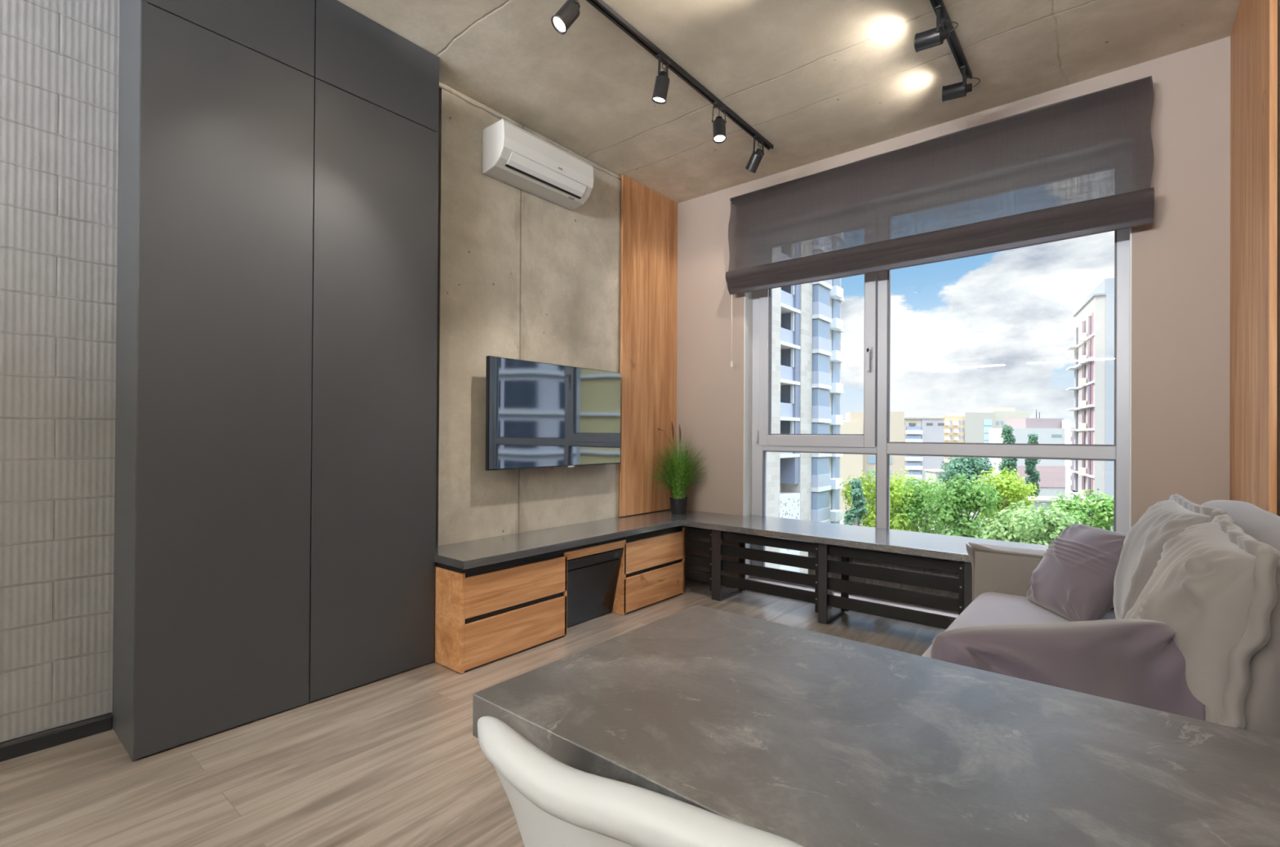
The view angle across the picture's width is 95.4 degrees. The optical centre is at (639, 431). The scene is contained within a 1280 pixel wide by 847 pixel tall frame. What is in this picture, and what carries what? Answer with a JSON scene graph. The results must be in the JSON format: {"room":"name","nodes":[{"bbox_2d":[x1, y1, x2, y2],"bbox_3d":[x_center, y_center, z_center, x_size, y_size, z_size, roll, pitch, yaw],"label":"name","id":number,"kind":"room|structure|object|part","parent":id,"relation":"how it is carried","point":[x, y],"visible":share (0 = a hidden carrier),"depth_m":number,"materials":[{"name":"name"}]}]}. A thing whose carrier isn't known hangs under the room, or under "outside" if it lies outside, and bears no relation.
{"room":"studio apartment","nodes":[
{"label":"studio apartment","id":0,"kind":"room"},
{"bbox_2d":[0,0,119,742],"bbox_3d":[-2.788,-0.352,1.125,0.200,2.800,5.000,0,0,39],"label":"wall","id":1,"kind":"structure","parent":0,"point":[60,59],"depth_m":1.96,"materials":[{"name":"white tile"}]},
{"bbox_2d":[0,712,112,762],"bbox_3d":[-3.087,1.014,0.593,0.018,0.058,3.818,0,0,39],"label":"baseboard","id":2,"kind":"structure","parent":1,"relation":"attached to","point":[38,741],"depth_m":1.95,"materials":[{"name":"black wood"}]},
{"bbox_2d":[0,577,946,846],"bbox_3d":[-0.869,1.118,0.805,3.580,0.120,7.360,0,0,39],"label":"floor","id":3,"kind":"structure","parent":0,"point":[397,760],"depth_m":1.80,"materials":[{"name":"laminate"}]},
{"bbox_2d":[111,0,439,761],"bbox_3d":[-1.404,-0.338,2.385,0.337,2.796,1.064,0,0,39],"label":"wardrobe","id":4,"kind":"object","parent":3,"relation":"on","point":[277,318],"visible":1,"depth_m":2.15,"materials":[{"name":"grey laminate"}]},
{"bbox_3d":[-1.736,-0.342,1.981,0.335,2.796,0.018,0,0,39],"label":"panel","id":5,"kind":"part","parent":4,"relation":"part of","materials":[{"name":"grey laminate"}]},
{"bbox_3d":[-1.453,-0.165,2.075,0.019,2.439,0.522,0,0,39],"label":"door","id":6,"kind":"part","parent":4,"relation":"part of","materials":[{"name":"grey laminate"}]},
{"bbox_3d":[-1.444,-1.563,2.081,0.019,0.348,0.522,0,0,39],"label":"door","id":7,"kind":"part","parent":4,"relation":"part of","materials":[{"name":"grey laminate"}]},
{"bbox_3d":[-1.115,-0.161,2.487,0.019,2.439,0.535,0,0,39],"label":"door","id":8,"kind":"part","parent":4,"relation":"part of","materials":[{"name":"grey laminate"}]},
{"bbox_3d":[-1.107,-1.559,2.493,0.019,0.348,0.535,0,0,39],"label":"door","id":9,"kind":"part","parent":4,"relation":"part of","materials":[{"name":"grey laminate"}]},
{"bbox_3d":[-1.072,-0.334,2.791,0.335,2.796,0.016,0,0,39],"label":"panel","id":10,"kind":"part","parent":4,"relation":"part of","materials":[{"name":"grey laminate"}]},
{"bbox_2d":[434,551,567,674],"bbox_3d":[-0.726,0.848,2.917,0.375,0.438,0.632,0,0,39],"label":"drawer unit","id":11,"kind":"object","parent":3,"relation":"on","point":[483,616],"visible":0.84,"depth_m":2.71,"materials":[{"name":"brown wood"}]},
{"bbox_3d":[-0.921,0.845,2.679,0.375,0.438,0.016,0,0,39],"label":"panel","id":12,"kind":"part","parent":11,"relation":"part of","materials":[{"name":"brown wood"}]},
{"bbox_3d":[-0.584,0.958,2.809,0.018,0.202,0.614,0,0,39],"label":"drawer","id":13,"kind":"part","parent":11,"relation":"part of","materials":[{"name":"brown wood"}]},
{"bbox_3d":[-0.583,0.741,2.810,0.018,0.180,0.614,0,0,39],"label":"drawer","id":14,"kind":"part","parent":11,"relation":"part of","materials":[{"name":"brown wood"}]},
{"bbox_3d":[-0.531,0.850,3.156,0.375,0.438,0.016,0,0,39],"label":"panel","id":15,"kind":"part","parent":11,"relation":"part of","materials":[{"name":"brown wood"}]},
{"bbox_2d":[566,548,622,627],"bbox_3d":[-0.380,0.875,3.336,0.365,0.389,0.442,0,0,39],"label":"electric fireplace","id":16,"kind":"object","parent":3,"relation":"on","point":[592,580],"visible":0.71,"depth_m":3.25,"materials":[{"name":"black"}]},
{"bbox_3d":[-0.247,0.709,3.228,0.024,0.053,0.442,0,0,39],"label":"control panel","id":17,"kind":"part","parent":16,"relation":"part of","materials":[{"name":"black"}]},
{"bbox_3d":[-0.146,0.906,3.421,0.084,0.330,0.014,0,0,39],"label":"frame","id":18,"kind":"part","parent":16,"relation":"part of","materials":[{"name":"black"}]},
{"bbox_2d":[477,715,804,846],"bbox_3d":[0.092,0.659,0.589,0.442,0.815,0.444,0,0,35],"label":"shell chair","id":19,"kind":"object","parent":3,"relation":"on","point":[553,803],"visible":1,"depth_m":0.42,"materials":[{"name":"white plastic"}]},
{"bbox_2d":[612,527,684,615],"bbox_3d":[-0.043,0.856,3.751,0.375,0.438,0.616,0,0,39],"label":"drawer unit","id":20,"kind":"object","parent":3,"relation":"on","point":[651,571],"visible":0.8,"depth_m":3.58,"materials":[{"name":"brown wood"}]},
{"bbox_3d":[-0.233,0.854,3.519,0.375,0.438,0.016,0,0,39],"label":"panel","id":21,"kind":"part","parent":20,"relation":"part of","materials":[{"name":"brown wood"}]},
{"bbox_3d":[0.096,0.749,3.638,0.018,0.180,0.612,0,0,39],"label":"drawer","id":22,"kind":"part","parent":20,"relation":"part of","materials":[{"name":"brown wood"}]},
{"bbox_3d":[0.095,0.966,3.637,0.018,0.202,0.612,0,0,39],"label":"drawer","id":23,"kind":"part","parent":20,"relation":"part of","materials":[{"name":"brown wood"}]},
{"bbox_3d":[0.148,0.858,3.983,0.375,0.438,0.016,0,0,39],"label":"panel","id":24,"kind":"part","parent":20,"relation":"part of","materials":[{"name":"brown wood"}]},
{"bbox_2d":[434,509,1048,569],"bbox_3d":[0.762,0.595,2.684,2.973,0.036,2.171,0,0,39],"label":"countertop","id":25,"kind":"structure","parent":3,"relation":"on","point":[483,552],"depth_m":3.22,"materials":[{"name":"stone"}]},
{"bbox_2d":[435,525,684,573],"bbox_3d":[-0.386,0.620,3.333,0.372,0.021,1.698,0,0,39],"label":"rail","id":26,"kind":"object","parent":25,"relation":"attached to","point":[438,565],"visible":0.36,"depth_m":2.92,"materials":[{"name":"black"}]},
{"bbox_2d":[566,540,624,559],"bbox_3d":[-0.242,0.654,3.225,0.018,0.042,0.453,0,0,39],"label":"rail","id":27,"kind":"object","parent":25,"relation":"attached to","point":[577,553],"visible":1,"depth_m":3.20,"materials":[{"name":"brown wood"}]},
{"bbox_2d":[650,422,707,514],"bbox_3d":[0.286,0.255,4.085,0.379,0.650,0.420,0,0,39],"label":"potted grass","id":28,"kind":"object","parent":25,"relation":"on","point":[679,476],"depth_m":4.08,"materials":[{"name":"green plant"}]},
{"bbox_2d":[688,527,972,629],"bbox_3d":[1.368,0.852,3.181,2.515,0.463,0.288,0,0,39],"label":"slatted screen","id":29,"kind":"object","parent":3,"relation":"on","point":[962,585],"visible":0.48,"depth_m":3.27,"materials":[{"name":"black"}]},
{"bbox_3d":[0.490,0.849,3.723,0.064,0.463,0.014,0,0,39],"label":"post","id":30,"kind":"part","parent":29,"relation":"part of","materials":[{"name":"black metal"}]},
{"bbox_3d":[0.596,1.074,3.819,0.022,0.014,0.272,0,0,39],"label":"foot rail","id":31,"kind":"part","parent":29,"relation":"part of","materials":[{"name":"black metal"}]},
{"bbox_3d":[0.689,0.844,3.915,0.044,0.449,0.014,0,0,39],"label":"post","id":32,"kind":"part","parent":29,"relation":"part of","materials":[{"name":"black metal"}]},
{"bbox_3d":[1.030,0.850,3.280,0.050,0.463,0.014,0,0,39],"label":"post","id":33,"kind":"part","parent":29,"relation":"part of","materials":[{"name":"black metal"}]},
{"bbox_3d":[1.131,1.075,3.381,0.022,0.014,0.272,0,0,39],"label":"foot rail","id":34,"kind":"part","parent":29,"relation":"part of","materials":[{"name":"black metal"}]},
{"bbox_3d":[1.224,0.845,3.476,0.044,0.449,0.014,0,0,39],"label":"post","id":35,"kind":"part","parent":29,"relation":"part of","materials":[{"name":"black metal"}]},
{"bbox_3d":[1.594,0.851,2.818,0.045,0.463,0.014,0,0,39],"label":"post","id":36,"kind":"part","parent":29,"relation":"part of","materials":[{"name":"black metal"}]},
{"bbox_2d":[472,604,1279,846],"bbox_3d":[0.337,0.695,0.585,1.007,0.740,0.492,0,0,39],"label":"dining table","id":37,"kind":"object","parent":3,"relation":"on","point":[805,738],"visible":0.88,"depth_m":0.60,"materials":[{"name":"stone"}]},
{"bbox_2d":[808,542,959,614],"bbox_3d":[1.534,0.875,3.293,1.200,0.419,0.070,0,0,39],"label":"radiator","id":38,"kind":"object","parent":3,"relation":"on","point":[935,572],"visible":0.02,"depth_m":3.32,"materials":[{"name":"grey metal"}]},
{"bbox_2d":[922,500,1279,657],"bbox_3d":[1.223,0.645,1.562,0.939,0.859,2.100,0,0,39],"label":"sofa","id":39,"kind":"object","parent":3,"relation":"on","point":[1002,576],"visible":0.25,"depth_m":2.21,"materials":[{"name":"beige fabric"}]},
{"bbox_2d":[922,591,1115,657],"bbox_3d":[1.106,0.748,1.559,0.703,0.209,1.932,0,0,39],"label":"seat cushion","id":40,"kind":"object","parent":39,"relation":"on","point":[986,608],"depth_m":2.11,"materials":[{"name":"fabric"}]},
{"bbox_3d":[1.817,0.770,2.308,0.866,0.534,0.165,0,0,39],"label":"armrest","id":41,"kind":"part","parent":39,"relation":"part of","materials":[{"name":"beige fabric"}]},
{"bbox_2d":[929,618,1205,720],"bbox_3d":[0.702,0.496,0.951,0.432,0.359,0.233,0,0,-10],"label":"blanket","id":42,"kind":"object","parent":39,"relation":"on","point":[1132,661],"visible":0.38,"depth_m":0.91,"materials":[{"name":"fabric"}]},
{"bbox_2d":[1026,524,1126,622],"bbox_3d":[1.599,0.512,2.110,0.246,0.321,0.343,0,0,5],"label":"throw cushion","id":43,"kind":"object","parent":39,"relation":"on","point":[1073,580],"visible":0.74,"depth_m":2.03,"materials":[{"name":"fabric"}]},
{"bbox_2d":[1113,493,1226,619],"bbox_3d":[1.510,0.432,1.648,0.259,0.488,0.688,0,0,35],"label":"cushion","id":44,"kind":"object","parent":39,"relation":"on","point":[1144,543],"visible":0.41,"depth_m":1.58,"materials":[{"name":"beige fabric"}]},
{"bbox_2d":[1124,514,1279,737],"bbox_3d":[1.080,0.416,1.108,0.268,0.490,0.691,0,0,43],"label":"throw blanket","id":45,"kind":"object","parent":39,"relation":"on","point":[1217,586],"visible":0.48,"depth_m":0.88,"materials":[{"name":"beige fabric"}]},
{"bbox_3d":[1.436,0.516,1.292,0.212,0.601,1.918,0,0,39],"label":"backrest","id":46,"kind":"part","parent":39,"relation":"part of","materials":[{"name":"fabric"}]},
{"bbox_2d":[435,83,621,546],"bbox_3d":[-0.516,-0.326,3.762,0.370,2.800,1.960,0,0,39],"label":"wall","id":47,"kind":"structure","parent":0,"point":[522,275],"depth_m":3.20,"materials":[{"name":"concrete"}]},
{"bbox_2d":[439,81,621,179],"bbox_3d":[-0.592,-1.710,3.366,0.024,0.032,1.451,0,0,39],"label":"trim","id":48,"kind":"structure","parent":47,"relation":"attached to","point":[442,86],"depth_m":3.24,"materials":[{"name":"concrete"}]},
{"bbox_2d":[482,118,593,210],"bbox_3d":[-0.554,-1.477,3.269,0.188,0.237,0.655,0,0,39],"label":"air conditioner","id":49,"kind":"object","parent":47,"relation":"attached to","point":[513,156],"visible":1,"depth_m":3.16,"materials":[{"name":"white plastic"}]},
{"bbox_2d":[485,355,621,471],"bbox_3d":[-0.489,-0.087,3.421,0.102,0.596,1.035,0,0,39],"label":"television","id":50,"kind":"object","parent":47,"relation":"attached to","point":[539,415],"visible":1,"depth_m":3.31,"materials":[{"name":"black"}]},
{"bbox_2d":[669,497,688,514],"bbox_3d":[0.275,0.525,4.134,0.131,0.110,0.131,0,0,39],"label":"pot","id":51,"kind":"object","parent":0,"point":[678,505],"depth_m":4.09,"materials":[{"name":"black plastic"}]},
{"bbox_2d":[337,0,1240,203],"bbox_3d":[-0.914,-1.842,0.741,3.580,0.200,7.160,0,0,39],"label":"ceiling","id":52,"kind":"structure","parent":0,"point":[818,80],"depth_m":2.72,"materials":[{"name":"concrete"}]},
{"bbox_2d":[586,0,773,150],"bbox_3d":[-0.923,-1.729,1.420,0.034,0.019,5.400,0,0,39],"label":"track rail","id":53,"kind":"object","parent":52,"relation":"attached to","point":[602,6],"visible":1,"depth_m":2.72,"materials":[{"name":"black metal"}]},
{"bbox_2d":[551,0,580,34],"bbox_3d":[-0.276,-1.627,2.228,0.128,0.208,0.078,0,0,-21],"label":"track spotlight","id":54,"kind":"object","parent":53,"relation":"attached to","point":[569,12],"visible":1,"depth_m":2.20,"materials":[{"name":"black metal"}]},
{"bbox_2d":[651,53,670,104],"bbox_3d":[0.097,-1.624,2.685,0.086,0.207,0.084,0,0,39],"label":"track spotlight","id":55,"kind":"object","parent":53,"relation":"attached to","point":[661,84],"visible":0.99,"depth_m":2.66,"materials":[{"name":"black metal"}]},
{"bbox_2d":[711,101,726,143],"bbox_3d":[0.418,-1.621,3.045,0.078,0.206,0.088,0,0,39],"label":"track spotlight","id":56,"kind":"object","parent":53,"relation":"attached to","point":[718,124],"visible":0.99,"depth_m":3.03,"materials":[{"name":"black metal"}]},
{"bbox_2d":[745,135,764,173],"bbox_3d":[0.673,-1.621,3.418,0.085,0.198,0.121,1,0,-29],"label":"track spotlight","id":57,"kind":"object","parent":53,"relation":"attached to","point":[755,159],"visible":1,"depth_m":3.39,"materials":[{"name":"black metal"}]},
{"bbox_2d":[929,0,972,79],"bbox_3d":[0.391,-1.721,1.355,0.034,0.019,3.765,0,0,39],"label":"track rail","id":58,"kind":"object","parent":52,"relation":"attached to","point":[953,41],"visible":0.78,"depth_m":2.55,"materials":[{"name":"black metal"}]},
{"bbox_2d":[914,4,958,52],"bbox_3d":[1.209,-1.648,2.374,0.159,0.147,0.084,0,0,39],"label":"track spotlight","id":59,"kind":"object","parent":58,"relation":"attached to","point":[935,37],"visible":0.98,"depth_m":2.36,"materials":[{"name":"black metal"}]},
{"bbox_2d":[942,64,980,102],"bbox_3d":[1.518,-1.650,2.754,0.159,0.137,0.086,0,0,39],"label":"track spotlight","id":60,"kind":"object","parent":58,"relation":"attached to","point":[958,90],"visible":0.96,"depth_m":2.74,"materials":[{"name":"black metal"}]},
{"bbox_2d":[618,0,1279,617],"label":"wall","id":61,"kind":"structure","parent":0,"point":[1180,261],"depth_m":2.65,"materials":[{"name":"beige paint"}]},
{"bbox_2d":[742,227,1131,586],"bbox_3d":[1.562,-0.180,3.438,2.045,2.410,0.174,0,0,39],"label":"window","id":62,"kind":"structure","parent":61,"relation":"attached to","point":[875,439],"depth_m":3.54,"materials":[{"name":"grey"}]},
{"bbox_3d":[1.152,-0.623,3.824,0.786,1.445,0.064,0,0,39],"label":"sash","id":63,"kind":"part","parent":62,"relation":"part of","materials":[{"name":"grey"}]},
{"bbox_3d":[1.396,-0.440,3.552,0.026,0.150,0.045,0,0,39],"label":"handle","id":64,"kind":"part","parent":62,"relation":"part of","materials":[{"name":"grey"}]},
{"bbox_2d":[725,75,1154,368],"bbox_3d":[1.464,-1.016,3.315,2.192,1.171,0.151,0,0,39],"label":"blind","id":65,"kind":"object","parent":61,"relation":"attached to","point":[1082,166],"visible":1,"depth_m":3.08,"materials":[{"name":"fabric"}]},
{"bbox_3d":[0.627,-0.723,3.984,0.003,0.490,0.010,0,0,-20],"label":"pull cord","id":66,"kind":"part","parent":65,"relation":"part of","materials":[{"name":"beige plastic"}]},
{"label":"outside","id":67,"kind":"structure","parent":0,"visible":0},
{"bbox_2d":[840,488,1074,538],"bbox_3d":[112.372,19.101,184.424,460.000,1.000,412.000,0,0,39],"label":"ground","id":68,"kind":"structure","parent":67,"point":[1071,495],"depth_m":116.57,"materials":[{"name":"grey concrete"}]},
{"bbox_2d":[766,278,844,573],"bbox_3d":[8.989,-3.740,53.834,14.620,42.200,18.600,0,0,39],"label":"apartment tower","id":69,"kind":"structure","parent":68,"relation":"on","point":[807,357],"depth_m":49.55,"materials":[{"name":"grey concrete"}]},
{"bbox_3d":[11.540,11.249,47.718,1.580,12.200,3.800,0,0,39],"label":"panel","id":70,"kind":"part","parent":69,"relation":"part of","materials":[{"name":"grey"}]},
{"bbox_2d":[842,478,866,525],"bbox_3d":[13.406,10.144,36.841,4.343,14.335,5.456,1,0,-29],"label":"conifer tree","id":71,"kind":"object","parent":68,"relation":"on","point":[853,517],"visible":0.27,"depth_m":37.04,"materials":[{"name":"green plant"}]},
{"bbox_2d":[840,412,904,518],"bbox_3d":[47.569,6.967,123.287,14.000,21.900,10.000,0,0,14],"label":"apartment building","id":72,"kind":"structure","parent":68,"relation":"on","point":[851,464],"depth_m":119.07,"materials":[{"name":"beige concrete"}]},
{"bbox_2d":[839,468,915,531],"bbox_3d":[20.468,10.307,50.986,6.364,14.225,6.185,0,0,-19],"label":"leafy tree","id":73,"kind":"object","parent":68,"relation":"on","point":[870,520],"visible":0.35,"depth_m":50.15,"materials":[{"name":"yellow plant"}]},
{"bbox_2d":[842,417,945,487],"bbox_3d":[82.995,6.966,195.364,32.400,23.000,13.200,0,0,0],"label":"apartment building","id":74,"kind":"structure","parent":68,"relation":"on","point":[916,429],"depth_m":189.68,"materials":[{"name":"beige concrete"}]},
{"bbox_2d":[865,469,949,532],"bbox_3d":[24.591,10.501,54.171,7.272,13.919,7.464,0,0,0],"label":"leafy tree","id":75,"kind":"object","parent":68,"relation":"on","point":[911,478],"visible":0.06,"depth_m":53.51,"materials":[{"name":"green plant"}]},
{"bbox_2d":[889,475,968,534],"bbox_3d":[24.819,10.648,51.100,6.984,13.598,7.350,1,0,-42],"label":"leafy tree","id":76,"kind":"object","parent":68,"relation":"on","point":[917,507],"visible":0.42,"depth_m":50.90,"materials":[{"name":"green plant"}]},
{"bbox_2d":[924,469,989,509],"bbox_3d":[75.743,13.767,139.327,12.600,8.800,6.600,0,0,5],"label":"building","id":77,"kind":"structure","parent":68,"relation":"on","point":[928,472],"depth_m":138.20,"materials":[{"name":"grey"}]},
{"bbox_2d":[921,473,1004,538],"bbox_3d":[25.288,10.371,46.237,4.357,14.114,5.901,1,0,-39],"label":"leafy tree","id":78,"kind":"object","parent":68,"relation":"on","point":[949,513],"visible":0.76,"depth_m":45.30,"materials":[{"name":"green plant"}]},
{"bbox_2d":[935,457,995,517],"bbox_3d":[57.272,10.600,102.649,8.273,14.570,9.192,0,0,3],"label":"leafy tree","id":79,"kind":"object","parent":68,"relation":"on","point":[970,467],"visible":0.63,"depth_m":100.59,"materials":[{"name":"green plant"}]},
{"bbox_2d":[928,407,1029,471],"bbox_3d":[137.232,4.687,235.259,34.500,28.600,13.300,0,0,0],"label":"apartment building","id":80,"kind":"structure","parent":68,"relation":"on","point":[964,427],"depth_m":229.86,"materials":[{"name":"beige concrete"}]},
{"bbox_2d":[972,466,1041,540],"bbox_3d":[31.352,10.254,50.291,5.850,14.462,6.204,0,0,5],"label":"leafy tree","id":81,"kind":"object","parent":68,"relation":"on","point":[1011,491],"visible":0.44,"depth_m":49.36,"materials":[{"name":"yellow plant"}]},
{"bbox_2d":[998,424,1017,506],"bbox_3d":[69.432,8.300,109.840,3.150,19.387,3.446,1,0,-34],"label":"poplar tree","id":82,"kind":"object","parent":68,"relation":"on","point":[1008,437],"visible":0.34,"depth_m":109.19,"materials":[{"name":"green plant"}]},
{"bbox_2d":[982,500,1037,543],"bbox_3d":[26.099,11.039,39.344,5.183,12.727,5.128,0,0,37],"label":"leafy tree","id":83,"kind":"object","parent":68,"relation":"on","point":[1001,531],"visible":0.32,"depth_m":39.36,"materials":[{"name":"green plant"}]},
{"bbox_2d":[988,409,1071,498],"bbox_3d":[103.387,6.311,155.035,14.900,24.200,10.300,0,0,0],"label":"apartment building","id":84,"kind":"structure","parent":68,"relation":"on","point":[1055,477],"depth_m":150.19,"materials":[{"name":"grey concrete"}]},
{"bbox_2d":[1024,433,1040,496],"bbox_3d":[74.525,9.146,110.706,2.730,17.766,2.695,0,0,40],"label":"poplar tree","id":85,"kind":"object","parent":68,"relation":"on","point":[1030,464],"visible":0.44,"depth_m":110.10,"materials":[{"name":"green plant"}]},
{"bbox_2d":[1004,496,1071,517],"bbox_3d":[69.804,14.809,101.708,9.600,6.300,6.600,0,0,5],"label":"building","id":86,"kind":"structure","parent":68,"relation":"on","point":[1041,500],"depth_m":98.91,"materials":[{"name":"grey"}]},
{"bbox_2d":[1008,502,1082,546],"bbox_3d":[25.105,10.879,35.553,4.837,13.000,4.965,0,0,18],"label":"leafy tree","id":87,"kind":"object","parent":68,"relation":"on","point":[1042,529],"visible":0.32,"depth_m":35.33,"materials":[{"name":"green plant"}]},
{"bbox_2d":[1070,428,1074,490],"bbox_3d":[130.935,8.892,178.874,9.000,19.600,10.500,0,0,8],"label":"apartment building","id":88,"kind":"structure","parent":68,"relation":"on","point":[1072,463],"depth_m":174.27,"materials":[{"name":"grey concrete"}]},
{"bbox_2d":[1047,488,1114,531],"bbox_3d":[30.209,10.577,38.995,4.116,13.700,4.823,0,0,9],"label":"leafy tree","id":89,"kind":"object","parent":68,"relation":"on","point":[1103,517],"visible":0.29,"depth_m":38.51,"materials":[{"name":"green plant"}]},
{"bbox_2d":[1066,278,1114,531],"bbox_3d":[78.298,-1.055,75.966,35.000,37.900,16.200,0,0,28],"label":"apartment tower","id":90,"kind":"structure","parent":68,"relation":"on","point":[1093,348],"depth_m":77.09,"materials":[{"name":"grey concrete"}]},
{"bbox_3d":[63.872,1.341,84.047,0.150,2.900,0.500,0,0,28],"label":"red panel","id":91,"kind":"part","parent":90,"relation":"part of","materials":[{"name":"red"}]},
{"bbox_3d":[63.892,-1.809,84.061,0.150,2.900,0.500,0,0,28],"label":"red panel","id":92,"kind":"part","parent":90,"relation":"part of","materials":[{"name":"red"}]},
{"bbox_3d":[63.912,-4.958,84.076,0.150,2.900,0.500,0,0,28],"label":"red panel","id":93,"kind":"part","parent":90,"relation":"part of","materials":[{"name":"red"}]},
{"bbox_3d":[63.931,-8.108,84.090,0.150,2.900,0.500,0,0,28],"label":"red panel","id":94,"kind":"part","parent":90,"relation":"part of","materials":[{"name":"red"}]},
{"bbox_3d":[63.951,-11.258,84.104,0.150,2.900,0.500,0,0,28],"label":"red panel","id":95,"kind":"part","parent":90,"relation":"part of","materials":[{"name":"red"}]},
{"bbox_3d":[61.863,-4.989,80.295,0.150,2.900,0.500,0,0,28],"label":"red panel","id":96,"kind":"part","parent":90,"relation":"part of","materials":[{"name":"red"}]},
{"bbox_3d":[61.883,-8.138,80.309,0.150,2.900,0.500,0,0,28],"label":"red panel","id":97,"kind":"part","parent":90,"relation":"part of","materials":[{"name":"red"}]},
{"bbox_3d":[61.903,-11.288,80.324,0.150,2.900,0.500,0,0,28],"label":"red panel","id":98,"kind":"part","parent":90,"relation":"part of","materials":[{"name":"red"}]},
{"bbox_3d":[64.149,-17.985,83.425,1.300,0.250,15.600,0,0,28],"label":"cornice","id":99,"kind":"part","parent":90,"relation":"part of","materials":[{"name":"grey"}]},
{"bbox_3d":[60.546,7.593,77.952,0.150,2.900,0.500,0,0,28],"label":"red panel","id":100,"kind":"part","parent":90,"relation":"part of","materials":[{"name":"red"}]},
{"bbox_3d":[60.566,4.443,77.966,0.150,2.900,0.500,0,0,28],"label":"red panel","id":101,"kind":"part","parent":90,"relation":"part of","materials":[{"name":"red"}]},
{"bbox_3d":[60.585,1.293,77.980,0.150,2.900,0.500,0,0,28],"label":"red panel","id":102,"kind":"part","parent":90,"relation":"part of","materials":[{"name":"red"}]},
{"bbox_3d":[60.605,-1.857,77.995,0.150,2.900,0.500,0,0,28],"label":"red panel","id":103,"kind":"part","parent":90,"relation":"part of","materials":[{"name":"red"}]},
{"bbox_3d":[60.625,-5.007,78.009,0.150,2.900,0.500,0,0,28],"label":"red panel","id":104,"kind":"part","parent":90,"relation":"part of","materials":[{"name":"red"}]},
{"bbox_3d":[60.645,-8.156,78.023,0.150,2.900,0.500,0,0,28],"label":"red panel","id":105,"kind":"part","parent":90,"relation":"part of","materials":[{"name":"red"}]},
{"bbox_3d":[60.664,-11.306,78.038,0.150,2.900,0.500,0,0,28],"label":"red panel","id":106,"kind":"part","parent":90,"relation":"part of","materials":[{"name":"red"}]},
{"bbox_3d":[60.684,-14.456,78.052,0.150,2.900,0.500,0,0,28],"label":"red panel","id":107,"kind":"part","parent":90,"relation":"part of","materials":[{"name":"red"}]}
]}

